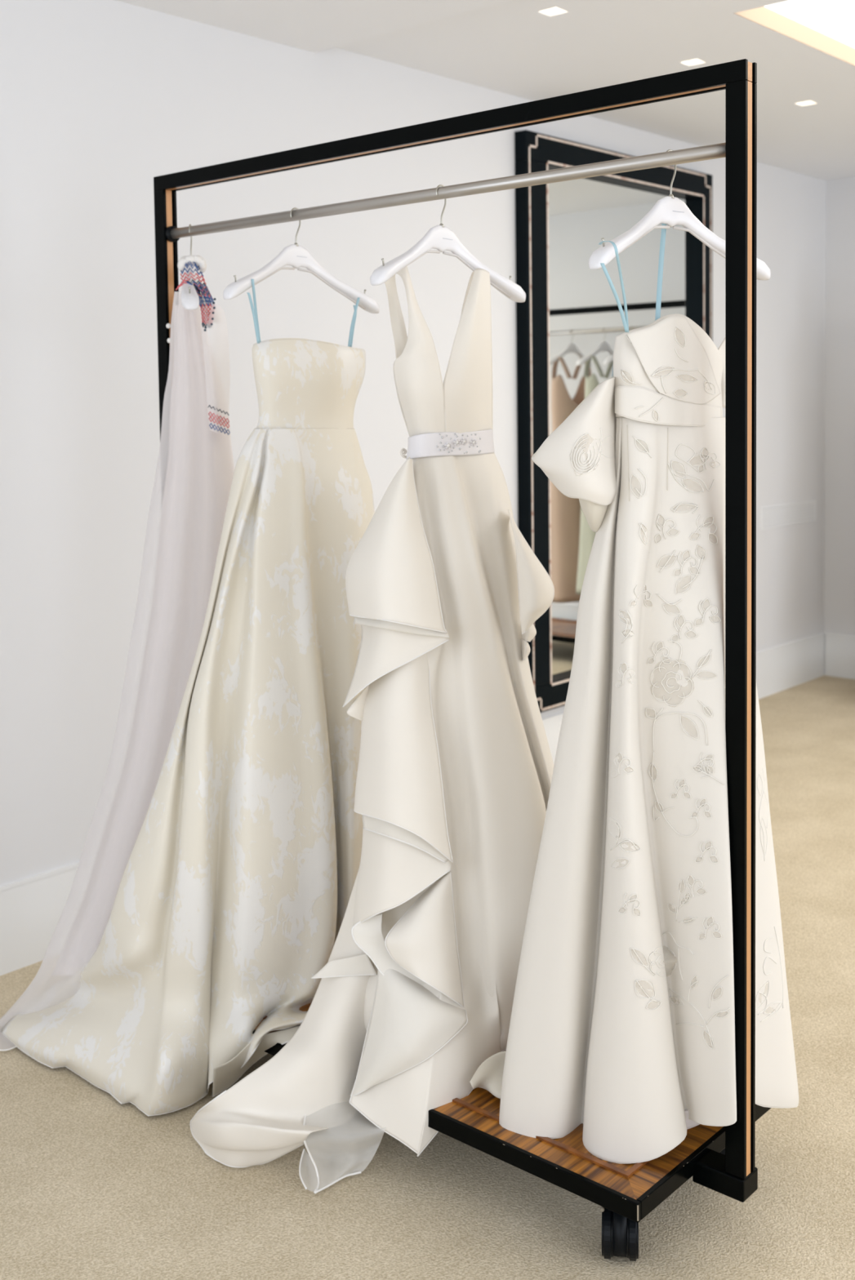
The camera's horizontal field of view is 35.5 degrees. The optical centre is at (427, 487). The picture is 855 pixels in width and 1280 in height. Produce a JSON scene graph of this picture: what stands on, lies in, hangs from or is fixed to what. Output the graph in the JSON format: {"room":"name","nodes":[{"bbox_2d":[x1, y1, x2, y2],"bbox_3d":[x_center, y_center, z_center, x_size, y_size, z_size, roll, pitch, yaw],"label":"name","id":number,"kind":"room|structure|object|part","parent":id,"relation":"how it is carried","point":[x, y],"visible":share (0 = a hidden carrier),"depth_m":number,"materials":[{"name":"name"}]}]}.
{"room":"clothing store","nodes":[
{"label":"clothing store","id":0,"kind":"room"},
{"bbox_2d":[0,0,825,885],"bbox_3d":[-0.889,-0.113,3.747,0.150,2.699,9.260,2,5,41],"label":"wall","id":1,"kind":"structure","parent":0,"point":[100,100],"depth_m":3.75,"materials":[{"name":"white paint"}]},
{"bbox_2d":[0,631,824,975],"bbox_3d":[-0.813,1.120,3.769,0.009,0.232,8.860,2,5,41],"label":"baseboard","id":2,"kind":"structure","parent":1,"relation":"attached to","point":[32,908],"depth_m":3.56,"materials":[{"name":"white paint"}]},
{"bbox_2d":[514,129,711,712],"bbox_3d":[0.812,-0.266,5.524,0.056,2.189,1.377,2,5,41],"label":"wall mirror","id":3,"kind":"object","parent":1,"relation":"attached to","point":[568,322],"visible":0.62,"depth_m":5.26,"materials":[{"name":"black mirror"}]},
{"bbox_3d":[0.825,0.774,5.588,0.055,0.105,1.377,2,5,41],"label":"rail","id":4,"kind":"part","parent":3,"relation":"part of","materials":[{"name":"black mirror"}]},
{"bbox_3d":[0.798,-1.304,5.462,0.055,0.109,1.377,2,5,41],"label":"rail","id":5,"kind":"part","parent":3,"relation":"part of","materials":[{"name":"black wood"}]},
{"bbox_3d":[0.811,-0.266,5.558,0.010,1.979,1.160,2,5,41],"label":"glass","id":6,"kind":"part","parent":3,"relation":"part of","materials":[{"name":"white mirror"}]},
{"bbox_2d":[760,500,815,529],"bbox_3d":[1.825,0.135,6.739,0.004,0.108,0.600,2,5,41],"label":"air vent","id":7,"kind":"object","parent":1,"relation":"in","point":[809,501],"visible":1,"depth_m":6.72,"materials":[{"name":"white paint"}]},
{"bbox_2d":[0,675,854,1279],"bbox_3d":[1.616,1.382,1.652,6.865,0.100,9.260,2,5,41],"label":"floor","id":8,"kind":"structure","parent":0,"point":[94,1186],"depth_m":2.48,"materials":[{"name":"carpet"}]},
{"bbox_2d":[153,58,770,1261],"bbox_3d":[-0.008,0.285,2.751,1.534,1.999,0.514,2,5,41],"label":"rack","id":9,"kind":"object","parent":8,"relation":"on","point":[720,1159],"visible":0.55,"depth_m":2.25,"materials":[{"name":"black metal"}]},
{"bbox_3d":[-0.616,0.210,3.189,0.036,1.819,0.008,2,5,41],"label":"post","id":10,"kind":"part","parent":9,"relation":"part of","materials":[{"name":"black metal"}]},
{"bbox_2d":[164,226,179,242],"bbox_3d":[-0.598,-0.596,3.137,0.012,0.037,0.037,2,5,41],"label":"bracket","id":11,"kind":"object","parent":9,"relation":"on","point":[170,234],"depth_m":3.13,"materials":[{"name":"black plastic"}]},
{"bbox_2d":[181,224,213,322],"bbox_3d":[-0.528,-0.504,3.099,0.051,0.214,0.438,-1,3,-2],"label":"hanger","id":12,"kind":"object","parent":9,"relation":"hanging from","point":[189,297],"visible":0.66,"depth_m":2.91,"materials":[{"name":"white paint"}]},
{"bbox_2d":[0,254,234,1051],"bbox_3d":[-0.735,0.370,3.091,0.611,1.793,0.234,-1,3,-8],"label":"gown","id":13,"kind":"object","parent":12,"relation":"hanging from","point":[196,426],"visible":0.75,"depth_m":3.08,"materials":[{"name":"white fabric"}]},
{"bbox_2d":[222,207,379,313],"bbox_3d":[-0.268,-0.493,2.853,0.051,0.214,0.438,2,3,41],"label":"hanger","id":14,"kind":"object","parent":9,"relation":"hanging from","point":[295,255],"visible":0.89,"depth_m":2.86,"materials":[{"name":"white paint"}]},
{"bbox_2d":[0,279,374,1115],"bbox_3d":[-0.576,0.421,2.910,0.900,1.709,0.512,0,3,9],"label":"gown","id":15,"kind":"object","parent":14,"relation":"hanging from","point":[236,886],"visible":0.88,"depth_m":2.79,"materials":[{"name":"white fabric"}]},
{"bbox_3d":[-0.129,1.147,2.654,1.246,0.024,0.010,2,5,41],"label":"moulding","id":16,"kind":"part","parent":9,"relation":"part of","materials":[{"name":"brown wood"}]},
{"bbox_2d":[369,184,525,302],"bbox_3d":[0.042,-0.480,2.582,0.051,0.214,0.438,2,3,41],"label":"hanger","id":17,"kind":"object","parent":9,"relation":"hanging from","point":[440,237],"visible":0.82,"depth_m":2.59,"materials":[{"name":"white paint"}]},
{"bbox_2d":[190,266,554,1194],"bbox_3d":[-0.061,0.430,2.569,0.734,1.725,0.451,-2,4,-24],"label":"gown","id":18,"kind":"object","parent":17,"relation":"hanging from","point":[408,1014],"visible":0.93,"depth_m":2.53,"materials":[{"name":"white fabric"}]},
{"bbox_3d":[-0.003,1.026,2.578,0.222,0.396,0.272,2,5,41],"label":"panel","id":19,"kind":"part","parent":18,"relation":"part of","materials":[{"name":"white fabric"}]},
{"bbox_2d":[444,441,452,449],"bbox_3d":[0.039,-0.079,2.516,0.017,0.014,0.006,-3,4,-33],"label":"flower","id":20,"kind":"object","parent":18,"relation":"on","point":[447,445],"depth_m":2.51,"materials":[{"name":"white"}]},
{"bbox_2d":[453,438,461,446],"bbox_3d":[0.056,-0.086,2.529,0.019,0.014,0.006,-4,5,-40],"label":"flower","id":21,"kind":"object","parent":18,"relation":"on","point":[456,442],"depth_m":2.53,"materials":[{"name":"white"}]},
{"bbox_2d":[459,437,467,444],"bbox_3d":[0.070,-0.088,2.542,0.007,0.014,0.020,2,5,41],"label":"flower","id":22,"kind":"object","parent":18,"relation":"on","point":[463,441],"depth_m":2.54,"materials":[{"name":"white fabric"}]},
{"bbox_2d":[469,438,477,446],"bbox_3d":[0.088,-0.087,2.564,0.006,0.015,0.022,2,4,38],"label":"flower","id":23,"kind":"object","parent":18,"relation":"on","point":[473,442],"depth_m":2.56,"materials":[{"name":"white"}]},
{"bbox_3d":[-0.054,-0.575,2.659,1.461,0.024,0.024,2,5,41],"label":"hanging rail","id":24,"kind":"part","parent":9,"relation":"part of","materials":[{"name":"silver metal"}]},
{"bbox_3d":[0.003,1.140,2.804,1.226,0.018,0.388,2,5,41],"label":"panel","id":25,"kind":"part","parent":9,"relation":"part of","materials":[{"name":"brown wood"}]},
{"bbox_3d":[0.467,1.155,2.397,0.010,0.024,0.408,2,5,41],"label":"moulding","id":26,"kind":"part","parent":9,"relation":"part of","materials":[{"name":"brown wood"}]},
{"bbox_2d":[588,149,770,279],"bbox_3d":[0.426,-0.466,2.255,0.438,0.214,0.051,-4,5,-39],"label":"hanger","id":27,"kind":"object","parent":9,"relation":"hanging from","point":[670,211],"visible":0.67,"depth_m":2.26,"materials":[{"name":"white paint"}]},
{"bbox_2d":[498,223,798,1164],"bbox_3d":[0.370,0.355,2.349,0.410,1.631,0.469,2,5,41],"label":"gown","id":28,"kind":"object","parent":27,"relation":"hanging from","point":[622,1023],"visible":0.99,"depth_m":2.26,"materials":[{"name":"white fabric"}]},
{"bbox_2d":[626,315,719,404],"bbox_3d":[0.423,-0.212,2.230,0.213,0.147,0.030,-3,4,-33],"label":"bodice","id":29,"kind":"object","parent":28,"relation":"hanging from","point":[671,359],"depth_m":2.20,"materials":[{"name":"white fabric"}]},
{"bbox_3d":[0.509,0.255,2.203,0.036,1.819,0.008,2,5,41],"label":"post","id":30,"kind":"part","parent":9,"relation":"part of","materials":[{"name":"black metal"}]},
{"bbox_2d":[115,0,854,180],"bbox_3d":[1.580,-1.324,1.489,6.865,0.194,9.260,2,5,41],"label":"ceiling","id":31,"kind":"structure","parent":0,"point":[507,46],"depth_m":4.30,"materials":[{"name":"white paint"}]},
{"bbox_2d":[537,7,568,16],"bbox_3d":[0.367,-1.419,3.902,0.068,0.054,0.068,2,5,41],"label":"recessed light","id":32,"kind":"object","parent":31,"relation":"in","point":[554,11],"visible":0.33,"depth_m":3.93,"materials":[{"name":"white"}]},
{"bbox_2d":[679,58,706,66],"bbox_3d":[0.895,-1.462,4.503,0.068,0.054,0.068,2,5,41],"label":"recessed light","id":33,"kind":"object","parent":31,"relation":"in","point":[692,62],"visible":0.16,"depth_m":4.53,"materials":[{"name":"white"}]},
{"bbox_2d":[733,0,854,66],"bbox_3d":[2.624,-1.427,3.508,3.162,0.059,1.625,2,5,41],"label":"trim","id":34,"kind":"structure","parent":31,"relation":"attached to","point":[767,18],"depth_m":4.26,"materials":[{"name":"beige paint"}]},
{"bbox_2d":[795,100,817,106],"bbox_3d":[1.457,-1.508,5.142,0.068,0.054,0.068,2,5,41],"label":"recessed light","id":35,"kind":"object","parent":31,"relation":"in","point":[805,103],"visible":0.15,"depth_m":5.17,"materials":[{"name":"white"}]},
{"bbox_2d":[764,0,854,48],"bbox_3d":[2.623,-1.464,3.506,3.182,0.014,1.645,2,5,41],"label":"ceiling light panel","id":36,"kind":"object","parent":31,"relation":"attached to","point":[835,19],"visible":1,"depth_m":4.18,"materials":[{"name":"white"}]},
{"bbox_2d":[823,177,854,635],"bbox_3d":[4.568,-0.257,4.947,6.465,2.699,0.150,2,5,41],"label":"wall","id":37,"kind":"structure","parent":0,"point":[839,327],"depth_m":6.96,"materials":[{"name":"white paint"}]},
{"bbox_2d":[824,631,854,679],"bbox_3d":[4.535,0.978,4.958,6.455,0.232,0.009,2,5,41],"label":"baseboard","id":38,"kind":"structure","parent":37,"relation":"attached to","point":[839,648],"depth_m":7.03,"materials":[{"name":"white paint"}]}
]}

